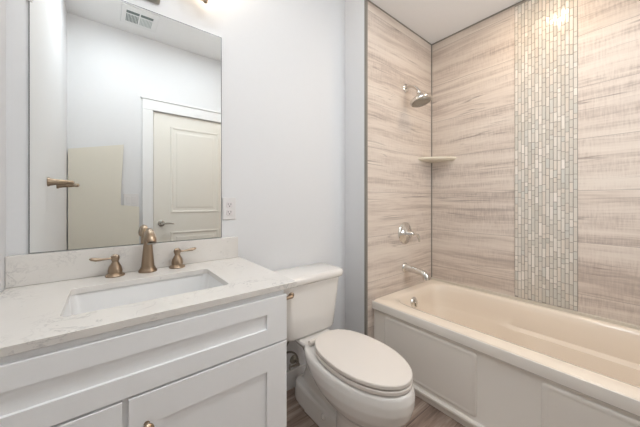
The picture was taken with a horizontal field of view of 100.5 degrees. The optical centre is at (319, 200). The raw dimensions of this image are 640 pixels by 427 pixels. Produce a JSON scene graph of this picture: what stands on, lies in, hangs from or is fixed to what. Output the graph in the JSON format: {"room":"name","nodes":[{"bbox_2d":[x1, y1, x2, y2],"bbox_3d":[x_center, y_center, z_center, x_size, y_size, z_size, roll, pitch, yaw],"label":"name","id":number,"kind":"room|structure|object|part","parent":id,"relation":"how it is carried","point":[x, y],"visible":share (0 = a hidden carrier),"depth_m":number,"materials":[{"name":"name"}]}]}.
{"room":"bathroom","nodes":[
{"label":"bathroom","id":0,"kind":"room"},
{"bbox_2d":[0,0,5,292],"bbox_3d":[-0.568,-0.230,0.199,0.100,2.720,1.720,0,0,-39],"label":"wall","id":1,"kind":"structure","parent":0,"point":[2,2],"depth_m":0.87,"materials":[{"name":"white paint"}]},
{"bbox_2d":[6,0,344,370],"bbox_3d":[-0.152,-0.230,1.695,2.615,2.720,0.100,0,0,-39],"label":"wall","id":2,"kind":"structure","parent":0,"point":[283,61],"depth_m":1.53,"materials":[{"name":"white paint"}]},
{"bbox_2d":[5,236,237,287],"bbox_3d":[-0.745,0.239,1.145,0.799,0.106,0.019,0,0,-39],"label":"backsplash","id":3,"kind":"structure","parent":2,"relation":"attached to","point":[36,268],"depth_m":1.03,"materials":[{"name":"stone"}]},
{"bbox_2d":[26,0,221,253],"bbox_3d":[-0.762,-0.322,1.138,0.675,1.012,0.010,0,0,-39],"label":"wall mirror","id":4,"kind":"object","parent":2,"relation":"attached to","point":[125,98],"visible":1,"depth_m":1.09,"materials":[{"name":"grey mirror"}]},
{"bbox_2d":[147,0,212,3],"bbox_3d":[-0.716,-0.961,1.083,0.606,0.181,0.153,0,0,-39],"label":"vanity light","id":5,"kind":"object","parent":2,"relation":"attached to","point":[152,1],"visible":1,"depth_m":1.17,"materials":[{"name":"gold metal"}]},
{"bbox_2d":[222,198,235,219],"bbox_3d":[-0.468,0.040,1.373,0.069,0.113,0.009,0,0,-39],"label":"electrical outlet","id":6,"kind":"object","parent":2,"relation":"attached to","point":[228,204],"visible":1,"depth_m":1.37,"materials":[{"name":"white plastic"}]},
{"bbox_2d":[226,210,232,214],"bbox_3d":[-0.466,0.059,1.371,0.034,0.029,0.003,0,0,-39],"label":"receptacle","id":7,"kind":"object","parent":6,"relation":"attached to","point":[228,212],"depth_m":1.37,"materials":[{"name":"grey plastic"}]},
{"bbox_2d":[226,202,232,207],"bbox_3d":[-0.466,0.020,1.371,0.034,0.029,0.003,0,0,-39],"label":"receptacle","id":8,"kind":"object","parent":6,"relation":"attached to","point":[228,204],"depth_m":1.37,"materials":[{"name":"grey plastic"}]},
{"bbox_2d":[287,342,299,369],"bbox_3d":[-0.174,0.870,1.569,0.138,0.241,0.068,0,0,-39],"label":"shutoff valve","id":9,"kind":"object","parent":2,"relation":"attached to","point":[294,358],"visible":0.68,"depth_m":1.56,"materials":[{"name":"grey metal"}]},
{"bbox_2d":[287,363,305,390],"bbox_3d":[-0.136,1.075,1.635,0.815,0.110,0.013,0,0,-39],"label":"baseboard","id":10,"kind":"structure","parent":2,"relation":"attached to","point":[292,374],"depth_m":1.61,"materials":[{"name":"white paint"}]},
{"bbox_2d":[287,387,464,426],"bbox_3d":[0.415,1.160,0.983,2.615,0.060,1.920,0,0,-39],"label":"floor","id":11,"kind":"structure","parent":0,"point":[424,414],"depth_m":1.39,"materials":[{"name":"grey wood"}]},
{"bbox_2d":[0,290,286,426],"bbox_3d":[-0.580,0.722,0.913,0.766,0.816,0.585,0,0,-39],"label":"vanity cabinet","id":12,"kind":"object","parent":11,"relation":"on","point":[224,365],"visible":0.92,"depth_m":0.72,"materials":[{"name":"white paint"}]},
{"bbox_3d":[-0.604,0.760,0.568,0.291,0.529,0.012,0,0,-39],"label":"door","id":13,"kind":"part","parent":12,"relation":"part of","materials":[{"name":"white paint"}]},
{"bbox_2d":[0,257,296,357],"bbox_3d":[-0.574,0.303,0.937,0.809,0.020,0.557,0,0,-39],"label":"countertop","id":14,"kind":"structure","parent":12,"relation":"on","point":[31,316],"depth_m":0.78,"materials":[{"name":"stone"}]},
{"bbox_2d":[89,228,195,277],"bbox_3d":[-0.686,0.201,1.071,0.373,0.184,0.167,0,0,-39],"label":"faucet","id":15,"kind":"object","parent":14,"relation":"on","point":[115,269],"visible":1,"depth_m":1.08,"materials":[{"name":"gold metal"}]},
{"bbox_3d":[-0.830,0.219,1.009,0.025,0.016,0.071,0,0,40],"label":"lever","id":16,"kind":"part","parent":15,"relation":"part of","materials":[{"name":"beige metal"}]},
{"bbox_3d":[-0.802,0.251,1.042,0.064,0.085,0.064,0,0,-39],"label":"handle","id":17,"kind":"part","parent":15,"relation":"part of","materials":[{"name":"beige metal"}]},
{"bbox_3d":[-0.687,0.201,1.071,0.068,0.184,0.167,0,0,-39],"label":"spout","id":18,"kind":"part","parent":15,"relation":"part of","materials":[{"name":"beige metal"}]},
{"bbox_3d":[-0.632,0.251,1.178,0.064,0.085,0.064,0,0,-39],"label":"handle","id":19,"kind":"part","parent":15,"relation":"part of","materials":[{"name":"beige metal"}]},
{"bbox_3d":[-0.596,0.219,1.201,0.070,0.016,0.025,0,0,-39],"label":"lever","id":20,"kind":"part","parent":15,"relation":"part of","materials":[{"name":"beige metal"}]},
{"bbox_2d":[63,273,223,316],"bbox_3d":[-0.573,0.391,0.912,0.484,0.154,0.332,0,0,-39],"label":"sink","id":21,"kind":"object","parent":14,"relation":"in","point":[79,303],"visible":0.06,"depth_m":1.00,"materials":[{"name":"white ceramic"}]},
{"bbox_3d":[-0.437,0.574,0.673,0.029,0.029,0.032,0,0,-39],"label":"knob","id":22,"kind":"part","parent":12,"relation":"part of","materials":[{"name":"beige metal"}]},
{"bbox_3d":[-0.301,0.760,0.809,0.458,0.529,0.012,0,0,-39],"label":"door","id":23,"kind":"part","parent":12,"relation":"part of","materials":[{"name":"white paint"}]},
{"bbox_2d":[274,263,414,426],"bbox_3d":[0.089,0.764,1.311,0.447,0.731,0.781,0,0,-39],"label":"toilet","id":24,"kind":"object","parent":11,"relation":"on","point":[349,378],"visible":0.98,"depth_m":1.23,"materials":[{"name":"white ceramic"}]},
{"bbox_3d":[-0.164,0.485,1.342,0.090,0.032,0.038,0,0,-39],"label":"flush lever","id":25,"kind":"part","parent":24,"relation":"part of","materials":[{"name":"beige metal"}]},
{"bbox_3d":[-0.082,0.422,1.534,0.436,0.047,0.220,0,0,-39],"label":"tank lid","id":26,"kind":"part","parent":24,"relation":"part of","materials":[{"name":"white ceramic"}]},
{"bbox_3d":[-0.086,0.593,1.539,0.406,0.302,0.194,0,0,-39],"label":"tank","id":27,"kind":"part","parent":24,"relation":"part of","materials":[{"name":"white ceramic"}]},
{"bbox_3d":[0.117,0.937,1.307,0.348,0.386,0.741,0,0,-39],"label":"bowl","id":28,"kind":"part","parent":24,"relation":"part of","materials":[{"name":"white ceramic"}]},
{"bbox_3d":[0.183,0.731,1.224,0.310,0.018,0.505,0,0,-39],"label":"seat","id":29,"kind":"part","parent":24,"relation":"part of","materials":[{"name":"white plastic"}]},
{"bbox_3d":[0.183,0.706,1.224,0.309,0.020,0.504,0,0,-39],"label":"lid","id":30,"kind":"part","parent":24,"relation":"part of","materials":[{"name":"white plastic"}]},
{"bbox_2d":[372,277,639,426],"bbox_3d":[1.121,0.887,1.421,0.764,0.486,1.522,0,0,-39],"label":"bathtub","id":31,"kind":"object","parent":11,"relation":"on","point":[479,357],"visible":0.96,"depth_m":1.39,"materials":[{"name":"beige plastic"}]},
{"bbox_3d":[0.588,0.898,1.504,0.010,0.313,0.550,0,0,-39],"label":"apron panel","id":32,"kind":"part","parent":31,"relation":"part of","materials":[{"name":"white plastic"}]},
{"bbox_3d":[1.083,0.898,0.882,0.010,0.313,0.550,0,0,-39],"label":"apron panel","id":33,"kind":"part","parent":31,"relation":"part of","materials":[{"name":"white plastic"}]},
{"bbox_2d":[345,0,430,337],"bbox_3d":[0.581,-0.230,2.090,0.875,2.720,0.195,0,0,-39],"label":"wall","id":34,"kind":"structure","parent":0,"point":[399,133],"depth_m":1.88,"materials":[{"name":"beige tile"}]},
{"bbox_2d":[364,0,367,335],"bbox_3d":[0.302,-0.098,1.747,0.012,2.456,0.018,0,0,-39],"label":"trim","id":35,"kind":"structure","parent":34,"relation":"attached to","point":[365,1],"depth_m":1.74,"materials":[{"name":"silver metal"}]},
{"bbox_2d":[368,0,430,44],"bbox_3d":[0.627,-1.323,1.999,0.810,0.007,0.004,0,0,-39],"label":"trim","id":36,"kind":"structure","parent":34,"relation":"attached to","point":[368,0],"depth_m":1.95,"materials":[{"name":"silver metal"}]},
{"bbox_2d":[398,222,419,243],"bbox_3d":[0.670,0.243,1.978,0.166,0.166,0.091,0,0,-39],"label":"shower valve","id":37,"kind":"object","parent":34,"relation":"attached to","point":[405,233],"visible":1,"depth_m":1.98,"materials":[{"name":"silver metal"}]},
{"bbox_2d":[402,262,429,280],"bbox_3d":[0.703,0.513,1.937,0.076,0.098,0.197,0,0,-39],"label":"tub spout","id":38,"kind":"object","parent":34,"relation":"attached to","point":[406,267],"visible":1,"depth_m":1.92,"materials":[{"name":"silver metal"}]},
{"bbox_2d":[403,84,431,107],"bbox_3d":[0.706,-0.787,1.933,0.152,0.199,0.206,0,0,-39],"label":"fitting","id":39,"kind":"object","parent":34,"relation":"attached to","point":[421,99],"visible":1,"depth_m":1.90,"materials":[{"name":"silver metal"}]},
{"bbox_3d":[0.685,-0.828,1.966,0.023,0.078,0.120,0,0,-34],"label":"shower arm","id":40,"kind":"part","parent":39,"relation":"part of","materials":[{"name":"silver metal"}]},
{"bbox_3d":[0.725,-0.709,1.909,0.128,0.043,0.124,0,0,-39],"label":"nozzle plate","id":41,"kind":"part","parent":39,"relation":"part of","materials":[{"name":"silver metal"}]},
{"bbox_2d":[370,0,521,43],"bbox_3d":[1.094,-1.458,1.407,0.825,0.264,1.537,0,0,-39],"label":"ceiling","id":42,"kind":"structure","parent":0,"point":[434,21],"depth_m":1.87,"materials":[{"name":"paint"}]},
{"bbox_2d":[432,0,639,325],"bbox_3d":[1.460,-0.230,1.690,0.100,2.720,1.525,0,0,-39],"label":"wall","id":43,"kind":"structure","parent":0,"point":[473,69],"depth_m":1.82,"materials":[{"name":"beige tile"}]},
{"bbox_2d":[431,44,431,276],"bbox_3d":[0.945,-0.333,2.251,0.007,1.986,0.007,0,0,-39],"label":"trim","id":44,"kind":"structure","parent":43,"relation":"attached to","point":[431,44],"depth_m":2.25,"materials":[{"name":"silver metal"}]},
{"bbox_2d":[418,156,455,162],"bbox_3d":[0.929,-0.335,2.112,0.205,0.026,0.205,0,0,-39],"label":"corner shelf","id":45,"kind":"object","parent":43,"relation":"attached to","point":[440,158],"visible":1,"depth_m":2.10,"materials":[{"name":"beige stone"}]},
{"bbox_2d":[432,0,524,44],"bbox_3d":[1.421,-1.321,1.655,0.004,0.010,1.518,0,0,-39],"label":"trim","id":46,"kind":"structure","parent":43,"relation":"attached to","point":[522,0],"depth_m":1.96,"materials":[{"name":"silver metal"}]},
{"bbox_2d":[515,0,577,310],"bbox_3d":[1.407,-0.337,1.671,0.006,1.959,0.308,0,0,-39],"label":"mosaic strip","id":47,"kind":"object","parent":43,"relation":"attached to","point":[546,31],"visible":1,"depth_m":1.67,"materials":[{"name":"beige tile"}]}
]}

